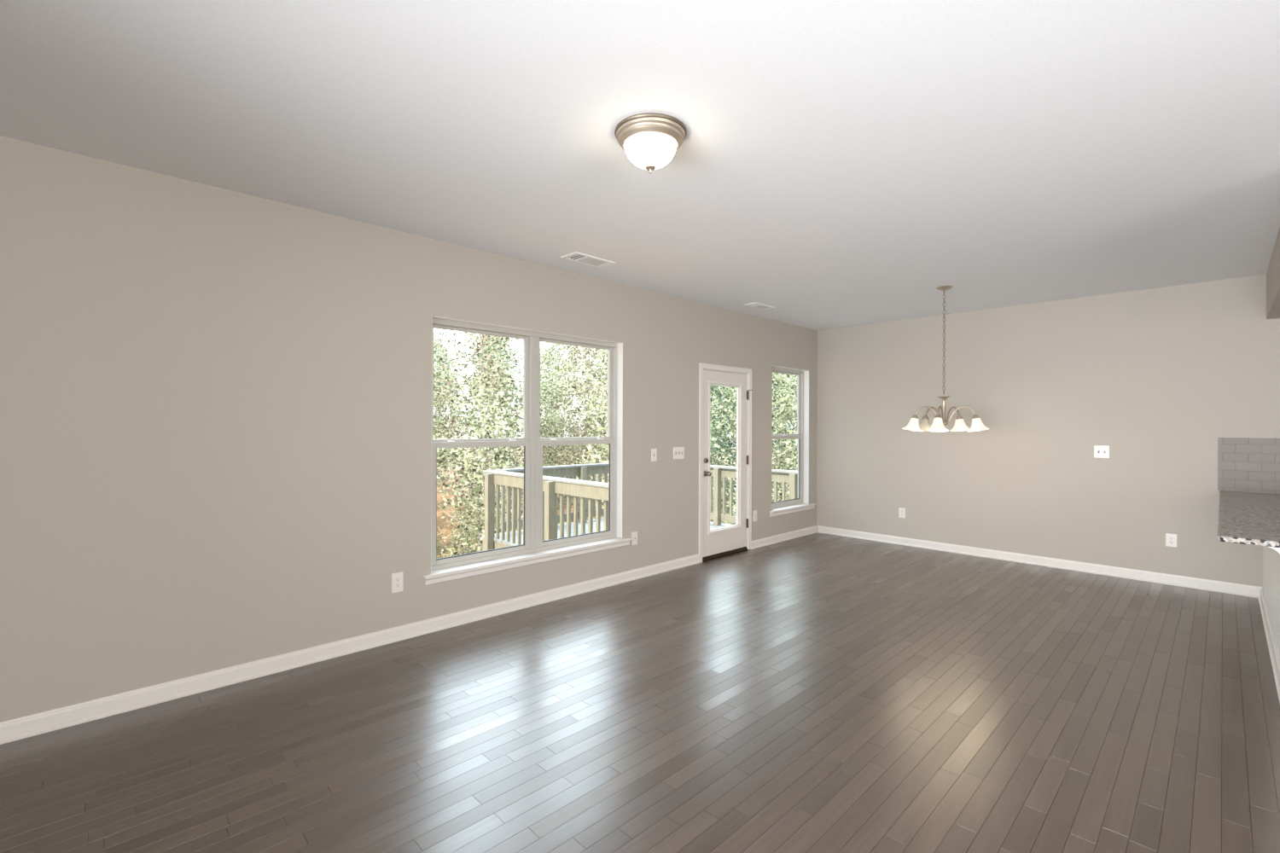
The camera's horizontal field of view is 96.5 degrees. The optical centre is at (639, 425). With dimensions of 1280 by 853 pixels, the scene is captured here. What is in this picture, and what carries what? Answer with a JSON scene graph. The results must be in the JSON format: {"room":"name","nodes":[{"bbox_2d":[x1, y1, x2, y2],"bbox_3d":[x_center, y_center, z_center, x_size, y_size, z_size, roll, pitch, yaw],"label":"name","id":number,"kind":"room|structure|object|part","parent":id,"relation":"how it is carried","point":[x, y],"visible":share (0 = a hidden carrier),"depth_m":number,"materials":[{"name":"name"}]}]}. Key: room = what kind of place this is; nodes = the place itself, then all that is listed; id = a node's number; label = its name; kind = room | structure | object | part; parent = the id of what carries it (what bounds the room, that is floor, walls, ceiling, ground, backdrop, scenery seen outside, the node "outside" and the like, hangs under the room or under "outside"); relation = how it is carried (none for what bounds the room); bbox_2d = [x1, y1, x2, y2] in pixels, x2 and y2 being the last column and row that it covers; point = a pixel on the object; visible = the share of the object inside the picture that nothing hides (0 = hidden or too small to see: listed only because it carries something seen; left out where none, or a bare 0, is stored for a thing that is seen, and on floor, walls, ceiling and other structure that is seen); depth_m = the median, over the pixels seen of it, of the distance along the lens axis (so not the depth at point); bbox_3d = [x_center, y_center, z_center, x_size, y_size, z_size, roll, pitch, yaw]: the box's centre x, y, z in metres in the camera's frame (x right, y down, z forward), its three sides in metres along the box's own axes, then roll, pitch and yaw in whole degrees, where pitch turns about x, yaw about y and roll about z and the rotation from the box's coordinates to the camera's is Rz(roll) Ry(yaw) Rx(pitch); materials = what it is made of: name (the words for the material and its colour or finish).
{"room":"empty living room","nodes":[
{"label":"empty living room","id":0,"kind":"room"},
{"bbox_2d":[0,135,817,722],"bbox_3d":[-0.806,0.072,4.718,9.152,2.740,0.146,0,0,-44],"label":"wall","id":1,"kind":"structure","parent":0,"point":[216,403],"depth_m":3.21,"materials":[{"name":"beige paint"}]},
{"bbox_2d":[0,553,699,744],"bbox_3d":[-1.645,1.393,3.780,6.348,0.092,0.026,0,0,-44],"label":"baseboard","id":2,"kind":"structure","parent":1,"relation":"attached to","point":[11,730],"depth_m":3.34,"materials":[{"name":"white wood"}]},
{"bbox_2d":[391,571,403,593],"bbox_3d":[-1.619,1.052,3.817,0.077,0.132,0.008,0,0,-44],"label":"wall outlet","id":3,"kind":"object","parent":1,"relation":"attached to","point":[398,578],"visible":1,"depth_m":3.81,"materials":[{"name":"white plastic"}]},
{"bbox_2d":[422,315,632,586],"bbox_3d":[-0.832,0.177,4.670,1.970,1.870,0.185,0,0,-44],"label":"window","id":4,"kind":"structure","parent":1,"relation":"in","point":[534,550],"depth_m":4.66,"materials":[{"name":"plastic"}]},
{"bbox_3d":[-1.220,-0.290,4.386,0.835,0.866,0.030,0,0,-44],"label":"sash","id":5,"kind":"part","parent":4,"relation":"part of","materials":[{"name":"glass"}]},
{"bbox_3d":[-1.201,0.565,4.363,0.835,0.881,0.031,0,0,-44],"label":"sash","id":6,"kind":"part","parent":4,"relation":"part of","materials":[{"name":"plastic"}]},
{"bbox_3d":[-0.567,-0.288,5.027,0.835,0.866,0.030,0,0,-44],"label":"sash","id":7,"kind":"part","parent":4,"relation":"part of","materials":[{"name":"glass"}]},
{"bbox_3d":[-0.547,0.568,5.004,0.835,0.881,0.031,0,0,-44],"label":"sash","id":8,"kind":"part","parent":4,"relation":"part of","materials":[{"name":"plastic"}]},
{"bbox_2d":[631,531,637,545],"bbox_3d":[-0.049,1.062,5.355,0.071,0.122,0.008,0,0,-44],"label":"wall jack","id":9,"kind":"object","parent":1,"relation":"attached to","point":[634,535],"visible":1,"depth_m":5.35,"materials":[{"name":"white plastic"}]},
{"bbox_2d":[651,448,657,461],"bbox_3d":[0.141,0.290,5.532,0.075,0.122,0.018,0,0,-44],"label":"light switch","id":10,"kind":"object","parent":1,"relation":"attached to","point":[654,451],"visible":1,"depth_m":5.53,"materials":[{"name":"white plastic"}]},
{"bbox_2d":[673,447,684,459],"bbox_3d":[0.398,0.284,5.784,0.162,0.122,0.018,0,0,-44],"label":"light switch","id":11,"kind":"object","parent":1,"relation":"attached to","point":[678,452],"visible":1,"depth_m":5.78,"materials":[{"name":"white plastic"}]},
{"bbox_2d":[698,362,752,563],"bbox_3d":[0.915,0.398,6.381,0.940,2.102,0.249,0,0,-44],"label":"door","id":12,"kind":"structure","parent":1,"relation":"in","point":[717,543],"depth_m":6.36,"materials":[{"name":"white paint"}]},
{"bbox_3d":[0.724,0.518,6.072,0.066,0.066,0.073,0,0,-44],"label":"knob","id":13,"kind":"part","parent":12,"relation":"part of","materials":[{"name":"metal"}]},
{"bbox_3d":[0.949,0.351,6.334,0.607,1.655,0.012,0,0,-44],"label":"glass frame","id":14,"kind":"part","parent":12,"relation":"part of","materials":[{"name":"clear glass"}]},
{"bbox_2d":[753,510,756,521],"bbox_3d":[1.360,1.070,6.736,0.079,0.128,0.008,0,0,-44],"label":"wall jack","id":15,"kind":"object","parent":1,"relation":"attached to","point":[754,511],"visible":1,"depth_m":6.73,"materials":[{"name":"white plastic"}]},
{"bbox_2d":[751,525,817,549],"bbox_3d":[1.853,1.406,7.208,1.560,0.092,0.026,0,0,-44],"label":"baseboard","id":16,"kind":"structure","parent":1,"relation":"attached to","point":[805,532],"depth_m":7.14,"materials":[{"name":"white wood"}]},
{"bbox_2d":[769,366,816,517],"bbox_3d":[1.927,0.198,7.373,1.075,1.850,0.185,0,0,-44],"label":"window","id":17,"kind":"structure","parent":1,"relation":"in","point":[799,504],"depth_m":7.62,"materials":[{"name":"plastic"}]},
{"bbox_3d":[1.844,-0.269,7.389,0.835,0.846,0.030,0,0,-44],"label":"sash","id":18,"kind":"part","parent":17,"relation":"part of","materials":[{"name":"glass"}]},
{"bbox_3d":[1.863,0.577,7.366,0.835,0.881,0.031,0,0,-44],"label":"sash","id":19,"kind":"part","parent":17,"relation":"part of","materials":[{"name":"plastic"}]},
{"bbox_3d":[1.853,0.162,7.378,0.895,1.780,0.074,0,0,-44],"label":"frame","id":20,"kind":"part","parent":17,"relation":"part of","materials":[{"name":"plastic"}]},
{"bbox_2d":[436,444,797,558],"bbox_3d":[-16.318,4.982,66.646,130.000,2.037,110.000,0,0,-44],"label":"ground","id":21,"kind":"structure","parent":0,"point":[440,521],"depth_m":30.34,"materials":[{"name":"brown soil"}]},
{"bbox_2d":[433,333,451,517],"bbox_3d":[-9.502,0.172,22.955,3.780,10.748,3.628,0,0,8],"label":"leafy tree","id":22,"kind":"object","parent":21,"relation":"on","point":[435,353],"visible":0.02,"depth_m":23.17,"materials":[{"name":"green plant"}]},
{"bbox_2d":[433,337,454,500],"bbox_3d":[-10.617,-0.394,26.796,3.647,11.042,3.761,0,0,-44],"label":"leafy tree","id":23,"kind":"object","parent":21,"relation":"on","point":[440,454],"visible":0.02,"depth_m":27.15,"materials":[{"name":"green plant"}]},
{"bbox_2d":[436,525,456,558],"bbox_3d":[-7.768,4.726,21.178,1.898,2.197,1.830,0,0,32],"label":"shrub","id":24,"kind":"object","parent":21,"relation":"on","point":[439,544],"visible":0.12,"depth_m":21.11,"materials":[{"name":"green plant"}]},
{"bbox_2d":[433,331,461,482],"bbox_3d":[-11.486,-0.557,30.761,3.709,10.548,3.561,0,0,-31],"label":"leafy tree","id":25,"kind":"object","parent":21,"relation":"on","point":[434,345],"visible":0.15,"depth_m":30.97,"materials":[{"name":"green plant"}]},
{"bbox_2d":[433,337,465,488],"bbox_3d":[-12.534,-0.498,34.821,3.704,9.811,3.702,0,0,44],"label":"leafy tree","id":26,"kind":"object","parent":21,"relation":"on","point":[445,343],"visible":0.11,"depth_m":34.84,"materials":[{"name":"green plant"}]},
{"bbox_2d":[433,328,466,485],"bbox_3d":[-13.531,-1.302,38.718,3.773,11.423,3.891,0,0,24],"label":"leafy tree","id":27,"kind":"object","parent":21,"relation":"on","point":[445,336],"visible":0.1,"depth_m":38.42,"materials":[{"name":"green plant"}]},
{"bbox_2d":[433,340,469,476],"bbox_3d":[-14.563,-1.125,42.823,3.738,11.075,3.894,0,0,-16],"label":"leafy tree","id":28,"kind":"object","parent":21,"relation":"on","point":[443,340],"visible":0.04,"depth_m":42.83,"materials":[{"name":"green plant"}]},
{"bbox_2d":[440,365,470,461],"bbox_3d":[-16.743,-0.496,50.782,3.687,9.772,3.689,0,0,24],"label":"leafy tree","id":29,"kind":"object","parent":21,"relation":"on","point":[446,365],"visible":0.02,"depth_m":50.79,"materials":[{"name":"green plant"}]},
{"bbox_2d":[446,518,477,553],"bbox_3d":[-7.157,4.660,23.413,1.511,1.814,1.567,0,0,-15],"label":"shrub","id":30,"kind":"object","parent":21,"relation":"on","point":[457,529],"visible":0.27,"depth_m":23.21,"materials":[{"name":"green plant"}]},
{"bbox_2d":[446,545,478,556],"bbox_3d":[-6.112,5.008,19.484,1.741,2.016,1.679,0,0,28],"label":"shrub","id":31,"kind":"object","parent":21,"relation":"on","point":[466,545],"visible":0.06,"depth_m":19.38,"materials":[{"name":"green plant"}]},
{"bbox_2d":[448,491,478,526],"bbox_3d":[-8.276,4.163,27.363,1.780,2.060,1.716,0,0,-18],"label":"shrub","id":32,"kind":"object","parent":21,"relation":"on","point":[468,506],"visible":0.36,"depth_m":27.21,"materials":[{"name":"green plant"}]},
{"bbox_2d":[433,382,523,557],"bbox_3d":[-3.812,2.464,13.866,3.110,7.190,3.287,0,0,-28],"label":"young tree","id":33,"kind":"object","parent":21,"relation":"on","point":[480,416],"visible":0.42,"depth_m":13.89,"materials":[{"name":"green plant"}]},
{"bbox_2d":[450,332,523,518],"bbox_3d":[-6.656,0.055,25.734,3.591,10.639,3.741,0,0,17],"label":"leafy tree","id":34,"kind":"object","parent":21,"relation":"on","point":[484,363],"visible":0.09,"depth_m":25.56,"materials":[{"name":"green plant"}]},
{"bbox_2d":[457,338,523,494],"bbox_3d":[-7.593,-0.138,29.768,3.858,10.219,3.856,0,0,-32],"label":"leafy tree","id":35,"kind":"object","parent":21,"relation":"on","point":[513,339],"visible":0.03,"depth_m":29.71,"materials":[{"name":"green plant"}]},
{"bbox_2d":[459,340,523,464],"bbox_3d":[-8.649,-0.506,33.744,3.818,10.120,3.820,0,0,32],"label":"leafy tree","id":36,"kind":"object","parent":21,"relation":"on","point":[520,340],"visible":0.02,"depth_m":33.69,"materials":[{"name":"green plant"}]},
{"bbox_2d":[433,329,552,555],"bbox_3d":[-4.608,0.586,17.777,3.713,11.239,3.829,0,0,-11],"label":"leafy tree","id":37,"kind":"object","parent":21,"relation":"on","point":[481,365],"visible":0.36,"depth_m":17.73,"materials":[{"name":"green plant"}]},
{"bbox_2d":[464,340,523,460],"bbox_3d":[-9.600,-0.994,37.756,3.658,10.837,3.811,0,0,-40],"label":"leafy tree","id":38,"kind":"object","parent":21,"relation":"on","point":[509,340],"visible":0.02,"depth_m":37.72,"materials":[{"name":"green plant"}]},
{"bbox_2d":[444,332,545,548],"bbox_3d":[-5.540,0.428,21.653,3.773,10.728,3.622,0,0,20],"label":"leafy tree","id":39,"kind":"object","parent":21,"relation":"on","point":[474,336],"visible":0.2,"depth_m":21.53,"materials":[{"name":"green plant"}]},
{"bbox_2d":[519,346,569,465],"bbox_3d":[-6.707,-0.672,40.599,3.862,10.229,3.859,0,0,-11],"label":"leafy tree","id":40,"kind":"object","parent":21,"relation":"on","point":[543,346],"visible":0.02,"depth_m":40.48,"materials":[{"name":"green plant"}]},
{"bbox_2d":[521,343,578,466],"bbox_3d":[-5.690,-0.489,36.511,3.718,9.847,3.715,0,0,-38],"label":"leafy tree","id":41,"kind":"object","parent":21,"relation":"on","point":[548,430],"visible":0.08,"depth_m":36.22,"materials":[{"name":"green plant"}]},
{"bbox_2d":[540,342,587,502],"bbox_3d":[-4.712,-0.391,32.553,3.890,10.303,3.887,0,0,26],"label":"leafy tree","id":42,"kind":"object","parent":21,"relation":"on","point":[552,346],"visible":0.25,"depth_m":32.28,"materials":[{"name":"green plant"}]},
{"bbox_2d":[560,350,582,455],"bbox_3d":[-5.928,-1.231,51.295,3.861,11.335,3.744,0,0,21],"label":"leafy tree","id":43,"kind":"object","parent":21,"relation":"on","point":[567,351],"visible":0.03,"depth_m":50.98,"materials":[{"name":"green plant"}]},
{"bbox_2d":[540,343,605,523],"bbox_3d":[-3.582,0.023,28.578,3.886,10.301,3.889,0,0,-9],"label":"leafy tree","id":44,"kind":"object","parent":21,"relation":"on","point":[569,361],"visible":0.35,"depth_m":28.27,"materials":[{"name":"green plant"}]},
{"bbox_2d":[542,344,608,520],"bbox_3d":[-2.505,0.297,24.590,3.471,10.508,3.580,0,0,-2],"label":"leafy tree","id":45,"kind":"object","parent":21,"relation":"on","point":[577,352],"visible":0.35,"depth_m":24.23,"materials":[{"name":"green plant"}]},
{"bbox_2d":[546,347,608,522],"bbox_3d":[-1.486,0.528,20.695,3.709,10.887,3.596,0,0,37],"label":"leafy tree","id":46,"kind":"object","parent":21,"relation":"on","point":[582,380],"visible":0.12,"depth_m":20.61,"materials":[{"name":"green plant"}]},
{"bbox_2d":[560,349,608,523],"bbox_3d":[-0.520,1.380,16.699,3.678,9.742,3.676,0,0,-6],"label":"leafy tree","id":47,"kind":"object","parent":21,"relation":"on","point":[591,406],"visible":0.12,"depth_m":16.55,"materials":[{"name":"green plant"}]},
{"bbox_2d":[570,349,603,479],"bbox_3d":[-3.748,-0.718,43.332,3.391,10.266,3.497,0,0,42],"label":"leafy tree","id":48,"kind":"object","parent":21,"relation":"on","point":[592,350],"visible":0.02,"depth_m":42.90,"materials":[{"name":"green plant"}]},
{"bbox_2d":[579,354,607,458],"bbox_3d":[-2.663,-0.893,39.437,3.516,10.644,3.626,0,0,-19],"label":"leafy tree","id":49,"kind":"object","parent":21,"relation":"on","point":[606,355],"visible":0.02,"depth_m":39.03,"materials":[{"name":"green plant"}]},
{"bbox_2d":[589,353,608,463],"bbox_3d":[-1.651,-1.180,35.524,3.872,11.367,3.755,0,0,31],"label":"leafy tree","id":50,"kind":"object","parent":21,"relation":"on","point":[603,353],"visible":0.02,"depth_m":35.52,"materials":[{"name":"green plant"}]},
{"bbox_2d":[481,517,732,551],"bbox_3d":[0.083,3.278,8.006,3.298,3.435,3.257,0,0,-44],"label":"deck","id":51,"kind":"object","parent":21,"relation":"on","point":[497,544],"visible":0.07,"depth_m":8.24,"materials":[{"name":"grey wood"}]},
{"bbox_2d":[482,470,608,550],"bbox_3d":[-1.052,1.231,6.843,0.227,1.190,3.159,0,0,-44],"label":"deck railing","id":52,"kind":"object","parent":51,"relation":"on","point":[552,486],"visible":0.49,"depth_m":6.76,"materials":[{"name":"brown wood"}]},
{"bbox_3d":[-2.052,1.243,7.766,0.090,1.159,0.090,0,0,-44],"label":"railing post","id":53,"kind":"part","parent":52,"relation":"part of","materials":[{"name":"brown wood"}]},
{"bbox_3d":[-1.052,0.736,6.841,0.038,0.140,3.119,0,0,-44],"label":"rail","id":54,"kind":"part","parent":52,"relation":"part of","materials":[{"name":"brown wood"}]},
{"bbox_3d":[-1.072,1.247,6.766,0.090,1.159,0.090,0,0,-44],"label":"railing post","id":55,"kind":"part","parent":52,"relation":"part of","materials":[{"name":"brown wood"}]},
{"bbox_2d":[500,463,608,529],"bbox_3d":[-0.974,1.096,9.105,2.720,0.920,0.185,0,0,-44],"label":"deck railing","id":56,"kind":"object","parent":51,"relation":"on","point":[583,471],"visible":0.36,"depth_m":9.05,"materials":[{"name":"brown wood"}]},
{"bbox_3d":[-0.987,1.442,9.118,2.680,0.110,0.038,0,0,-44],"label":"rail","id":57,"kind":"part","parent":56,"relation":"part of","materials":[{"name":"brown wood"}]},
{"bbox_3d":[-0.985,0.737,9.118,2.680,0.140,0.038,0,0,-44],"label":"rail","id":58,"kind":"part","parent":56,"relation":"part of","materials":[{"name":"brown wood"}]},
{"bbox_3d":[-0.912,1.112,9.100,0.090,0.888,0.090,0,0,-44],"label":"railing post","id":59,"kind":"part","parent":56,"relation":"part of","materials":[{"name":"brown wood"}]},
{"bbox_2d":[709,465,797,525],"bbox_3d":[1.185,1.105,9.034,0.185,0.920,3.159,0,0,-44],"label":"deck railing","id":60,"kind":"object","parent":51,"relation":"on","point":[777,475],"visible":0.28,"depth_m":8.83,"materials":[{"name":"brown wood"}]},
{"bbox_3d":[1.208,1.120,8.944,0.090,0.888,0.090,0,0,-44],"label":"railing post","id":61,"kind":"part","parent":60,"relation":"part of","materials":[{"name":"brown wood"}]},
{"bbox_3d":[1.197,1.450,9.047,0.038,0.110,3.119,0,0,-44],"label":"rail","id":62,"kind":"part","parent":60,"relation":"part of","materials":[{"name":"brown wood"}]},
{"bbox_3d":[1.199,0.745,9.047,0.038,0.140,3.119,0,0,-44],"label":"rail","id":63,"kind":"part","parent":60,"relation":"part of","materials":[{"name":"brown wood"}]},
{"bbox_3d":[2.146,1.124,7.987,0.090,0.888,0.090,0,0,-44],"label":"railing post","id":64,"kind":"part","parent":60,"relation":"part of","materials":[{"name":"brown wood"}]},
{"bbox_2d":[709,385,726,465],"bbox_3d":[3.243,-0.661,30.350,3.709,11.356,3.762,0,0,-34],"label":"leafy tree","id":65,"kind":"object","parent":21,"relation":"on","point":[716,386],"visible":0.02,"depth_m":30.35,"materials":[{"name":"green plant"}]},
{"bbox_2d":[711,385,732,465],"bbox_3d":[5.111,-0.983,37.293,3.844,10.931,3.690,0,0,-13],"label":"leafy tree","id":66,"kind":"object","parent":21,"relation":"on","point":[719,386],"visible":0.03,"depth_m":37.14,"materials":[{"name":"green plant"}]},
{"bbox_2d":[709,384,736,524],"bbox_3d":[2.374,0.777,19.526,3.463,10.604,3.513,0,0,7],"label":"leafy tree","id":67,"kind":"object","parent":21,"relation":"on","point":[713,426],"visible":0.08,"depth_m":19.30,"materials":[{"name":"green plant"}]},
{"bbox_2d":[717,403,736,482],"bbox_3d":[6.172,-0.725,33.224,3.535,10.823,3.585,0,0,-18],"label":"leafy tree","id":68,"kind":"object","parent":21,"relation":"on","point":[736,404],"visible":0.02,"depth_m":33.24,"materials":[{"name":"green plant"}]},
{"bbox_2d":[709,385,775,524],"bbox_3d":[4.306,-0.455,26.369,3.833,11.736,3.888,0,0,-2],"label":"leafy tree","id":69,"kind":"object","parent":21,"relation":"on","point":[730,387],"visible":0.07,"depth_m":25.99,"materials":[{"name":"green plant"}]},
{"bbox_2d":[709,372,797,524],"bbox_3d":[3.383,0.905,15.626,3.767,10.713,3.616,0,0,-8],"label":"leafy tree","id":70,"kind":"object","parent":21,"relation":"on","point":[778,378],"visible":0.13,"depth_m":15.34,"materials":[{"name":"green plant"}]},
{"bbox_2d":[729,373,797,501],"bbox_3d":[5.368,0.990,22.392,3.604,9.551,3.606,0,0,-33],"label":"leafy tree","id":71,"kind":"object","parent":21,"relation":"on","point":[773,449],"visible":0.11,"depth_m":22.04,"materials":[{"name":"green plant"}]},
{"bbox_2d":[771,372,797,500],"bbox_3d":[7.271,0.102,29.174,3.479,9.894,3.340,0,0,-24],"label":"leafy tree","id":72,"kind":"object","parent":21,"relation":"on","point":[778,373],"visible":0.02,"depth_m":29.14,"materials":[{"name":"green plant"}]},
{"bbox_2d":[772,373,797,485],"bbox_3d":[9.132,-1.154,36.087,3.687,11.289,3.740,0,0,13],"label":"leafy tree","id":73,"kind":"object","parent":21,"relation":"on","point":[783,374],"visible":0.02,"depth_m":35.83,"materials":[{"name":"green plant"}]},
{"bbox_2d":[779,378,797,470],"bbox_3d":[6.383,1.061,18.451,3.837,10.164,3.834,0,0,7],"label":"leafy tree","id":74,"kind":"object","parent":21,"relation":"on","point":[782,378],"visible":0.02,"depth_m":19.32,"materials":[{"name":"green plant"}]},
{"bbox_2d":[0,0,1279,330],"bbox_3d":[2.177,-1.387,1.678,9.152,0.200,8.657,0,0,-44],"label":"ceiling","id":75,"kind":"structure","parent":0,"point":[838,163],"depth_m":2.46,"materials":[{"name":"white paint"}]},
{"bbox_2d":[560,251,615,267],"bbox_3d":[-0.404,-1.291,4.475,0.400,0.010,0.195,0,0,-44],"label":"ceiling vent","id":76,"kind":"object","parent":75,"relation":"in","point":[577,257],"visible":1,"depth_m":4.46,"materials":[{"name":"white metal"}]},
{"bbox_2d":[614,112,686,174],"bbox_3d":[0.047,-1.202,2.525,0.320,0.184,0.320,0,0,-44],"label":"ceiling light","id":77,"kind":"object","parent":75,"relation":"attached to","point":[650,141],"visible":1,"depth_m":2.44,"materials":[{"name":"white glass"}]},
{"bbox_2d":[744,302,774,309],"bbox_3d":[1.293,-1.285,6.176,0.355,0.010,0.160,0,0,-44],"label":"ceiling vent","id":78,"kind":"object","parent":75,"relation":"in","point":[758,305],"visible":1,"depth_m":6.15,"materials":[{"name":"white metal"}]},
{"bbox_2d":[902,285,989,431],"bbox_3d":[2.846,-0.611,5.298,0.723,1.345,0.680,0,0,-44],"label":"chandelier","id":79,"kind":"object","parent":75,"relation":"hanging from","point":[939,423],"visible":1,"depth_m":5.30,"materials":[{"name":"white glass"}]},
{"bbox_3d":[2.547,-0.005,5.337,0.177,0.132,0.176,0,0,-44],"label":"lamp shade","id":80,"kind":"part","parent":79,"relation":"part of","materials":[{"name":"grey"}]},
{"bbox_3d":[2.784,-0.004,5.595,0.177,0.132,0.176,0,0,-44],"label":"lamp shade","id":81,"kind":"part","parent":79,"relation":"part of","materials":[{"name":"white glass"}]},
{"bbox_3d":[2.686,-0.093,5.327,0.243,0.167,0.016,0,0,4],"label":"arm","id":82,"kind":"part","parent":79,"relation":"part of","materials":[{"name":"silver metal"}]},
{"bbox_3d":[2.806,-0.093,5.458,0.016,0.167,0.243,0,0,-9],"label":"arm","id":83,"kind":"part","parent":79,"relation":"part of","materials":[{"name":"silver metal"}]},
{"bbox_3d":[2.655,-0.004,5.096,0.175,0.132,0.178,0,0,-44],"label":"lamp shade","id":84,"kind":"part","parent":79,"relation":"part of","materials":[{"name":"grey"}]},
{"bbox_3d":[2.740,-0.093,5.205,0.016,0.167,0.243,0,0,38],"label":"arm","id":85,"kind":"part","parent":79,"relation":"part of","materials":[{"name":"silver metal"}]},
{"bbox_3d":[2.828,-0.127,5.317,0.104,0.278,0.104,0,0,-44],"label":"stem","id":86,"kind":"part","parent":79,"relation":"part of","materials":[{"name":"silver metal"}]},
{"bbox_3d":[2.831,-0.768,5.317,0.020,0.970,0.020,0,0,1],"label":"chain","id":87,"kind":"part","parent":79,"relation":"part of","materials":[{"name":"silver metal"}]},
{"bbox_3d":[2.831,-0.756,5.317,0.015,0.986,0.015,0,0,-44],"label":"cord","id":88,"kind":"part","parent":79,"relation":"part of","materials":[{"name":"silver metal"}]},
{"bbox_3d":[2.949,-0.092,5.393,0.243,0.167,0.016,0,0,-32],"label":"arm","id":89,"kind":"part","parent":79,"relation":"part of","materials":[{"name":"silver metal"}]},
{"bbox_3d":[3.066,-0.003,5.466,0.175,0.132,0.178,0,0,-44],"label":"lamp shade","id":90,"kind":"part","parent":79,"relation":"part of","materials":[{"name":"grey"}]},
{"bbox_3d":[2.936,-0.092,5.224,0.243,0.167,0.016,0,0,41],"label":"arm","id":91,"kind":"part","parent":79,"relation":"part of","materials":[{"name":"silver metal"}]},
{"bbox_3d":[3.040,-0.003,5.133,0.178,0.132,0.175,0,0,-44],"label":"lamp shade","id":92,"kind":"part","parent":79,"relation":"part of","materials":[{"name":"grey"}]},
{"bbox_2d":[0,532,1279,852],"bbox_3d":[2.165,1.504,1.680,8.852,0.100,8.361,0,0,-44],"label":"floor","id":93,"kind":"structure","parent":0,"point":[815,693],"depth_m":2.65,"materials":[{"name":"brown wood"}]},
{"bbox_3d":[4.545,1.033,3.516,2.880,0.858,0.626,0,0,-44],"label":"base cabinet","id":94,"kind":"object","parent":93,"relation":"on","visible":0},
{"bbox_2d":[1216,490,1279,547],"bbox_3d":[4.380,0.587,3.608,2.991,0.030,1.020,0,0,-44],"label":"countertop","id":95,"kind":"structure","parent":94,"relation":"on","point":[1244,518],"depth_m":3.49,"materials":[{"name":"stone"}]},
{"bbox_2d":[816,273,1279,587],"bbox_3d":[5.438,0.096,4.776,0.150,2.740,8.511,0,0,-44],"label":"wall","id":96,"kind":"structure","parent":0,"point":[1154,376],"depth_m":5.83,"materials":[{"name":"beige paint"}]},
{"bbox_2d":[898,507,905,517],"bbox_3d":[3.189,1.070,6.954,0.008,0.120,0.077,0,0,-44],"label":"wall outlet","id":97,"kind":"object","parent":96,"relation":"attached to","point":[901,511],"visible":1,"depth_m":6.96,"materials":[{"name":"white plastic"}]},
{"bbox_2d":[817,525,1262,598],"bbox_3d":[3.835,1.414,6.281,0.026,0.092,4.072,0,0,-44],"label":"baseboard","id":98,"kind":"structure","parent":96,"relation":"attached to","point":[1199,584],"depth_m":5.80,"materials":[{"name":"white wood"}]},
{"bbox_2d":[1093,445,1109,458],"bbox_3d":[4.519,0.261,5.593,0.018,0.121,0.121,0,0,-44],"label":"light switch","id":99,"kind":"object","parent":96,"relation":"attached to","point":[1100,451],"visible":1,"depth_m":5.59,"materials":[{"name":"white plastic"}]},
{"bbox_2d":[1165,533,1177,547],"bbox_3d":[4.872,1.057,5.237,0.008,0.118,0.079,0,0,-44],"label":"wall outlet","id":100,"kind":"object","parent":96,"relation":"attached to","point":[1171,539],"visible":1,"depth_m":5.23,"materials":[{"name":"white plastic"}]},
{"bbox_2d":[1217,437,1279,494],"bbox_3d":[5.444,0.343,4.656,0.008,0.462,1.030,0,0,-44],"label":"tile backsplash","id":101,"kind":"structure","parent":96,"relation":"attached to","point":[1244,464],"depth_m":4.89,"materials":[{"name":"grey tile"}]},
{"bbox_2d":[1262,546,1279,657],"bbox_3d":[4.280,1.032,3.781,2.892,0.858,0.120,0,0,-44],"label":"wall","id":102,"kind":"structure","parent":0,"point":[1271,581],"depth_m":3.84,"materials":[{"name":"grey paint"}]},
{"bbox_2d":[1257,587,1279,703],"bbox_3d":[4.218,1.415,3.824,2.866,0.092,0.026,0,0,-44],"label":"baseboard","id":103,"kind":"structure","parent":102,"relation":"attached to","point":[1274,655],"depth_m":3.72,"materials":[{"name":"white wood"}]},
{"bbox_2d":[1268,546,1279,554],"bbox_3d":[3.218,0.683,2.878,0.060,0.168,0.078,0,0,-44],"label":"corbel","id":104,"kind":"object","parent":102,"relation":"attached to","point":[1277,549],"visible":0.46,"depth_m":2.86,"materials":[{"name":"white wood"}]},
{"bbox_2d":[1266,227,1279,319],"bbox_3d":[4.398,-1.087,3.669,2.892,0.382,0.405,0,0,-44],"label":"wall header","id":105,"kind":"structure","parent":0,"point":[1273,271],"depth_m":4.19,"materials":[{"name":"beige paint"}]}
]}

